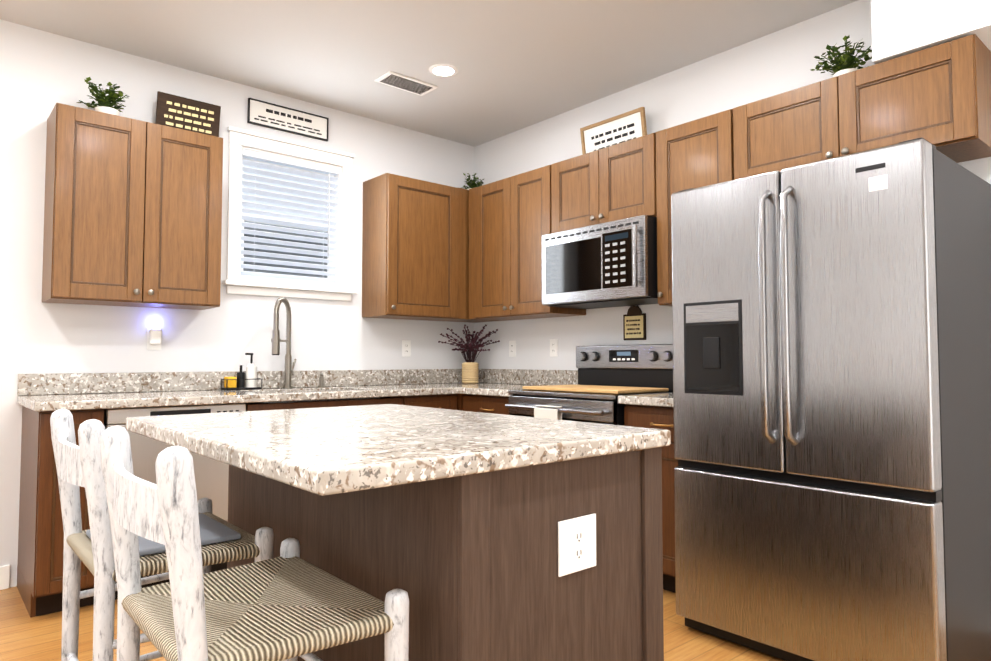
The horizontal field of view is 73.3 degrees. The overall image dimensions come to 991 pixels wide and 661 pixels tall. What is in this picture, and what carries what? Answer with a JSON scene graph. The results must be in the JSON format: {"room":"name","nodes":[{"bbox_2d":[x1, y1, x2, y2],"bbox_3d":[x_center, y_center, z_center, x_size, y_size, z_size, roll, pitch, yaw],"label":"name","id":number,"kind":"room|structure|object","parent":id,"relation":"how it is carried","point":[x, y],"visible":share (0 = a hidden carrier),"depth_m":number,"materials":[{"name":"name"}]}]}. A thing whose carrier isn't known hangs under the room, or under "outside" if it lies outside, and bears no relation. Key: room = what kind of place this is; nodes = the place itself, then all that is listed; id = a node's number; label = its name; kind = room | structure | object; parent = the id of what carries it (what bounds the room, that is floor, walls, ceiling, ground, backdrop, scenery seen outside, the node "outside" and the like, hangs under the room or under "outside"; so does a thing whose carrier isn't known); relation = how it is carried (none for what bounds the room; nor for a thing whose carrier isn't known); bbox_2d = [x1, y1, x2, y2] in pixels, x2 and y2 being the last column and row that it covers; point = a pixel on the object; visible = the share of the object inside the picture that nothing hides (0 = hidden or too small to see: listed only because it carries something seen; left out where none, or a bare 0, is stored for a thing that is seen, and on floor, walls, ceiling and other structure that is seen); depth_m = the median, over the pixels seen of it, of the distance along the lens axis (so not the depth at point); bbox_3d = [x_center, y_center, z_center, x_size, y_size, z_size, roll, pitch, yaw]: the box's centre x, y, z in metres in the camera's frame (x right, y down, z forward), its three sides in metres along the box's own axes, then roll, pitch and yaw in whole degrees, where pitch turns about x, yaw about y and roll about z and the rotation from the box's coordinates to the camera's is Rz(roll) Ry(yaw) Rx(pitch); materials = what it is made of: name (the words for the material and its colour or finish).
{"room":"kitchen","nodes":[
{"label":"kitchen","id":0,"kind":"room"},
{"bbox_2d":[0,19,474,587],"bbox_3d":[-2.318,-0.136,3.327,5.840,2.740,0.120,2,-3,-41],"label":"wall","id":1,"kind":"structure","parent":0,"point":[42,73],"depth_m":3.65,"materials":[{"name":"white paint"}]},
{"bbox_2d":[0,565,9,589],"bbox_3d":[-3.355,1.135,2.283,2.740,0.110,0.014,2,-3,-41],"label":"baseboard","id":2,"kind":"structure","parent":1,"relation":"attached to","point":[4,576],"depth_m":3.16,"materials":[{"name":"white"}]},
{"bbox_2d":[42,103,222,309],"bbox_3d":[-1.848,-0.592,3.438,0.760,0.918,0.354,2,-3,-41],"label":"upper cabinet","id":3,"kind":"object","parent":1,"relation":"attached to","point":[132,212],"visible":1,"depth_m":3.29,"materials":[{"name":"brown wood"}]},
{"bbox_2d":[76,77,129,115],"bbox_3d":[-1.996,-1.157,3.383,0.223,0.203,0.282,2,-3,-41],"label":"plant","id":4,"kind":"object","parent":3,"relation":"on","point":[105,105],"visible":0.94,"depth_m":3.36,"materials":[{"name":"green plant"}]},
{"bbox_2d":[155,91,220,136],"bbox_3d":[-1.709,-1.163,3.707,0.330,0.244,0.054,2,-3,-41],"label":"sign","id":5,"kind":"object","parent":3,"relation":"on","point":[179,112],"visible":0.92,"depth_m":3.69,"materials":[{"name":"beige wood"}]},
{"bbox_2d":[147,328,161,349],"bbox_3d":[-1.846,0.046,3.614,0.072,0.118,0.048,2,-3,-41],"label":"outlet","id":6,"kind":"object","parent":1,"relation":"attached to","point":[154,338],"visible":1,"depth_m":3.60,"materials":[{"name":"white plastic"}]},
{"bbox_2d":[247,98,328,140],"bbox_3d":[-1.291,-1.317,4.174,0.521,0.151,0.020,2,-3,-41],"label":"wall sign","id":7,"kind":"object","parent":1,"relation":"attached to","point":[279,117],"visible":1,"depth_m":4.16,"materials":[{"name":"white"}]},
{"bbox_2d":[222,126,356,300],"bbox_3d":[-1.291,-0.695,4.201,0.855,0.984,0.180,2,-3,-41],"label":"window","id":8,"kind":"structure","parent":1,"relation":"in","point":[239,138],"depth_m":4.15,"materials":[{"name":"white wood"}]},
{"bbox_2d":[240,149,338,286],"bbox_3d":[-1.291,-0.689,4.201,0.633,0.783,0.058,2,-3,-41],"label":"window blinds","id":9,"kind":"object","parent":8,"relation":"attached to","point":[259,156],"visible":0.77,"depth_m":4.19,"materials":[{"name":"white plastic"}]},
{"bbox_2d":[402,340,410,356],"bbox_3d":[-0.628,0.127,4.694,0.072,0.116,0.007,2,-3,-41],"label":"outlet","id":10,"kind":"object","parent":1,"relation":"attached to","point":[406,348],"visible":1,"depth_m":4.69,"materials":[{"name":"white plastic"}]},
{"bbox_2d":[362,173,495,322],"bbox_3d":[-0.415,-0.538,4.678,0.973,0.918,0.354,2,-3,-41],"label":"upper cabinet","id":11,"kind":"object","parent":1,"relation":"attached to","point":[415,249],"visible":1,"depth_m":4.43,"materials":[{"name":"brown wood"}]},
{"bbox_2d":[463,173,484,189],"bbox_3d":[-0.167,-1.081,4.915,0.186,0.185,0.176,2,-3,-41],"label":"potted plant","id":12,"kind":"object","parent":11,"relation":"on","point":[473,184],"visible":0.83,"depth_m":4.90,"materials":[{"name":"green plant"}]},
{"bbox_2d":[244,397,379,408],"bbox_3d":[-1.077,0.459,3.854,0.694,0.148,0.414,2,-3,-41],"label":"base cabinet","id":13,"kind":"object","parent":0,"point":[310,400],"depth_m":3.65,"materials":[{"name":"brown wood"}]},
{"bbox_2d":[0,586,784,660],"bbox_3d":[-0.446,1.189,1.105,5.840,0.100,5.840,2,-3,-41],"label":"floor","id":14,"kind":"structure","parent":0,"point":[24,636],"depth_m":2.59,"materials":[{"name":"brown wood"}]},
{"bbox_2d":[17,406,103,617],"bbox_3d":[-2.001,0.786,3.057,0.240,0.874,0.639,2,-3,-41],"label":"base cabinet","id":15,"kind":"object","parent":14,"relation":"on","point":[40,560],"visible":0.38,"depth_m":2.82,"materials":[{"name":"brown wood"}]},
{"bbox_2d":[50,409,273,660],"bbox_3d":[-0.891,0.688,1.741,0.434,0.956,0.516,2,-3,-41],"label":"stool","id":16,"kind":"object","parent":14,"relation":"on","point":[222,540],"visible":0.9,"depth_m":1.64,"materials":[{"name":"paint"}]},
{"bbox_2d":[104,403,245,599],"bbox_3d":[-1.677,0.800,3.344,0.609,0.872,0.614,2,-3,-41],"label":"dishwasher","id":17,"kind":"object","parent":14,"relation":"on","point":[211,478],"visible":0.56,"depth_m":3.15,"materials":[{"name":"grey metal"}]},
{"bbox_2d":[99,426,408,660],"bbox_3d":[-0.484,0.667,1.280,0.434,0.956,0.516,2,-3,-41],"label":"stool","id":18,"kind":"object","parent":14,"relation":"on","point":[289,604],"visible":1,"depth_m":1.20,"materials":[{"name":"paint"}]},
{"bbox_2d":[246,398,402,410],"bbox_3d":[-1.086,0.826,3.848,0.930,0.863,0.640,2,-3,-41],"label":"base cabinet","id":19,"kind":"object","parent":14,"relation":"on","point":[291,405],"visible":0.08,"depth_m":3.61,"materials":[{"name":"brown wood"}]},
{"bbox_2d":[380,394,456,409],"bbox_3d":[-0.577,0.840,4.284,0.400,0.874,0.647,2,-3,-41],"label":"base cabinet","id":20,"kind":"object","parent":14,"relation":"on","point":[445,401],"visible":0.06,"depth_m":4.09,"materials":[{"name":"brown wood"}]},
{"bbox_2d":[227,448,663,660],"bbox_3d":[-0.231,0.736,1.902,0.643,0.874,1.242,2,-3,-41],"label":"kitchen island","id":21,"kind":"object","parent":14,"relation":"on","point":[447,520],"depth_m":1.44,"materials":[{"name":"brown wood"}]},
{"bbox_2d":[126,404,670,499],"bbox_3d":[-0.341,0.274,1.835,0.940,0.040,1.296,2,-3,-41],"label":"island countertop","id":22,"kind":"structure","parent":21,"relation":"on","point":[322,453],"depth_m":1.47,"materials":[{"name":"beige stone"}]},
{"bbox_2d":[558,514,595,576],"bbox_3d":[0.180,0.468,1.458,0.120,0.116,0.008,2,-3,-41],"label":"outlet","id":23,"kind":"object","parent":21,"relation":"attached to","point":[577,544],"visible":1,"depth_m":1.45,"materials":[{"name":"white plastic"}]},
{"bbox_2d":[456,394,464,410],"bbox_3d":[-0.195,0.855,4.631,0.623,0.874,0.623,2,-3,-41],"label":"base cabinet","id":24,"kind":"object","parent":14,"relation":"on","point":[459,401],"depth_m":4.22,"materials":[{"name":"brown wood"}]},
{"bbox_2d":[17,369,456,411],"bbox_3d":[-1.024,0.313,3.911,2.850,0.145,0.660,2,-3,-41],"label":"countertop","id":25,"kind":"structure","parent":24,"relation":"on","point":[58,391],"depth_m":3.58,"materials":[{"name":"stone"}]},
{"bbox_2d":[221,353,262,389],"bbox_3d":[-1.469,0.236,3.858,0.206,0.212,0.101,2,-3,-41],"label":"soap caddy","id":26,"kind":"object","parent":25,"relation":"on","point":[238,381],"visible":1,"depth_m":3.85,"materials":[{"name":"black plastic"}]},
{"bbox_2d":[271,297,296,387],"bbox_3d":[-1.261,0.075,3.996,0.230,0.545,0.201,2,-3,-41],"label":"faucet","id":27,"kind":"object","parent":25,"relation":"on","point":[276,340],"visible":1,"depth_m":4.02,"materials":[{"name":"silver metal"}]},
{"bbox_2d":[318,373,324,386],"bbox_3d":[-1.082,0.309,4.160,0.059,0.092,0.095,2,-3,-41],"label":"soap dispenser","id":28,"kind":"object","parent":25,"relation":"on","point":[321,380],"visible":1,"depth_m":4.17,"materials":[{"name":"silver metal"}]},
{"bbox_2d":[438,325,499,383],"bbox_3d":[-0.185,0.168,4.783,0.401,0.429,0.405,2,-3,-41],"label":"vase","id":29,"kind":"object","parent":25,"relation":"on","point":[470,370],"visible":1,"depth_m":4.79,"materials":[{"name":"beige ceramic"}]},
{"bbox_2d":[457,369,577,396],"bbox_3d":[0.175,0.325,4.199,0.659,0.145,0.474,2,-3,-41],"label":"countertop","id":30,"kind":"structure","parent":24,"relation":"on","point":[492,382],"depth_m":4.50,"materials":[{"name":"stone"}]},
{"bbox_2d":[463,394,508,414],"bbox_3d":[0.169,0.836,4.193,0.647,0.874,0.505,2,-3,-41],"label":"base cabinet","id":31,"kind":"object","parent":14,"relation":"on","point":[486,404],"visible":0.12,"depth_m":4.03,"materials":[{"name":"brown wood"}]},
{"bbox_2d":[505,344,672,425],"bbox_3d":[0.545,0.663,3.683,0.720,1.175,0.758,2,-3,-41],"label":"range","id":32,"kind":"object","parent":14,"relation":"on","point":[646,365],"visible":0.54,"depth_m":3.70,"materials":[{"name":"silver metal"}]},
{"bbox_2d":[522,384,668,393],"bbox_3d":[0.541,0.323,3.694,0.430,0.018,0.692,2,-3,-41],"label":"cutting board","id":33,"kind":"object","parent":32,"relation":"on","point":[600,389],"visible":0.98,"depth_m":3.53,"materials":[{"name":"brown wood"}]},
{"bbox_2d":[624,404,677,592],"bbox_3d":[0.988,0.795,3.249,0.647,0.874,0.455,2,-3,-41],"label":"base cabinet","id":34,"kind":"object","parent":14,"relation":"on","point":[655,417],"visible":0.25,"depth_m":3.06,"materials":[{"name":"brown wood"}]},
{"bbox_2d":[618,393,672,406],"bbox_3d":[0.987,0.285,3.267,0.653,0.145,0.464,2,-3,-41],"label":"countertop","id":35,"kind":"structure","parent":34,"relation":"on","point":[658,399],"depth_m":3.13,"materials":[{"name":"stone"}]},
{"bbox_2d":[671,137,990,660],"bbox_3d":[1.322,0.310,2.623,0.933,1.787,0.920,2,-3,-41],"label":"fridge","id":36,"kind":"object","parent":14,"relation":"on","point":[831,321],"visible":1,"depth_m":2.28,"materials":[{"name":"grey metal"}]},
{"bbox_2d":[0,0,856,146],"bbox_3d":[-0.446,-1.649,1.229,5.840,0.100,5.840,2,-3,-41],"label":"ceiling","id":37,"kind":"structure","parent":0,"point":[520,64],"depth_m":3.47,"materials":[{"name":"white paint"}]},
{"bbox_2d":[375,71,437,95],"bbox_3d":[-0.532,-1.473,3.981,0.340,0.010,0.170,2,-3,-41],"label":"ceiling vent","id":38,"kind":"object","parent":37,"relation":"in","point":[403,82],"visible":0.98,"depth_m":3.96,"materials":[{"name":"white metal"}]},
{"bbox_2d":[429,64,457,76],"bbox_3d":[-0.297,-1.482,3.801,0.170,0.006,0.170,2,-3,-41],"label":"recessed light","id":39,"kind":"object","parent":37,"relation":"in","point":[443,70],"visible":1,"depth_m":3.79,"materials":[{"name":"white plastic"}]},
{"bbox_2d":[474,0,990,369],"bbox_3d":[1.755,-0.150,2.993,0.120,2.740,5.720,2,-3,-41],"label":"wall","id":40,"kind":"structure","parent":0,"point":[776,63],"depth_m":3.88,"materials":[{"name":"white paint"}]},
{"bbox_2d":[509,341,515,356],"bbox_3d":[0.121,0.130,4.769,0.007,0.116,0.072,2,-3,-41],"label":"outlet","id":41,"kind":"object","parent":40,"relation":"attached to","point":[512,348],"visible":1,"depth_m":4.76,"materials":[{"name":"white plastic"}]},
{"bbox_2d":[469,165,585,320],"bbox_3d":[0.180,-0.548,4.464,0.354,0.918,0.808,2,-3,-41],"label":"upper cabinet","id":42,"kind":"object","parent":40,"relation":"attached to","point":[509,222],"visible":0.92,"depth_m":4.34,"materials":[{"name":"brown wood"}]},
{"bbox_2d":[550,339,557,356],"bbox_3d":[0.390,0.117,4.459,0.007,0.116,0.072,2,-3,-41],"label":"outlet","id":43,"kind":"object","parent":40,"relation":"attached to","point":[553,347],"visible":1,"depth_m":4.45,"materials":[{"name":"white plastic"}]},
{"bbox_2d":[551,132,656,232],"bbox_3d":[0.697,-0.808,3.879,0.354,0.448,0.760,2,-3,-41],"label":"upper cabinet","id":44,"kind":"object","parent":40,"relation":"attached to","point":[611,183],"visible":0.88,"depth_m":3.74,"materials":[{"name":"brown wood"}]},
{"bbox_2d":[542,215,657,308],"bbox_3d":[0.660,-0.367,3.827,0.448,0.427,0.754,2,-3,-41],"label":"microwave","id":45,"kind":"object","parent":44,"relation":"attached to","point":[608,264],"visible":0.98,"depth_m":3.65,"materials":[{"name":"grey metal"}]},
{"bbox_2d":[580,107,646,153],"bbox_3d":[0.710,-1.154,4.024,0.057,0.255,0.480,2,-3,-41],"label":"sign","id":46,"kind":"object","parent":44,"relation":"on","point":[623,127],"visible":0.71,"depth_m":4.00,"materials":[{"name":"white"}]},
{"bbox_2d":[623,305,645,339],"bbox_3d":[0.826,-0.059,3.957,0.014,0.233,0.160,2,-3,-41],"label":"hanging sign","id":47,"kind":"object","parent":40,"relation":"attached to","point":[634,322],"visible":0.98,"depth_m":3.95,"materials":[{"name":"beige"}]},
{"bbox_2d":[656,109,733,305],"bbox_3d":[1.092,-0.593,3.413,0.354,0.918,0.435,2,-3,-41],"label":"upper cabinet","id":48,"kind":"object","parent":40,"relation":"attached to","point":[697,153],"visible":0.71,"depth_m":3.37,"materials":[{"name":"brown wood"}]},
{"bbox_2d":[733,34,990,179],"bbox_3d":[1.552,-0.880,2.895,0.354,0.390,0.960,2,-3,-41],"label":"upper cabinet","id":49,"kind":"object","parent":40,"relation":"attached to","point":[938,97],"visible":0.94,"depth_m":2.69,"materials":[{"name":"brown wood"}]},
{"bbox_2d":[811,35,871,76],"bbox_3d":[1.530,-1.182,2.927,0.223,0.213,0.276,2,-3,-41],"label":"potted plant","id":50,"kind":"object","parent":49,"relation":"on","point":[844,63],"visible":0.85,"depth_m":2.92,"materials":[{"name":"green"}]},
{"bbox_2d":[871,0,990,63],"bbox_3d":[2.514,-1.349,1.820,0.334,0.446,2.634,2,-3,-41],"label":"wall","id":51,"kind":"structure","parent":0,"point":[900,28],"depth_m":2.57,"materials":[{"name":"white paint"}]},
{"label":"outside","id":52,"kind":"structure","parent":0,"visible":0},
{"bbox_2d":[243,165,327,277],"bbox_3d":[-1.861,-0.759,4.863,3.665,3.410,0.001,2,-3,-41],"label":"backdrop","id":53,"kind":"structure","parent":52,"point":[282,259],"depth_m":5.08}
]}

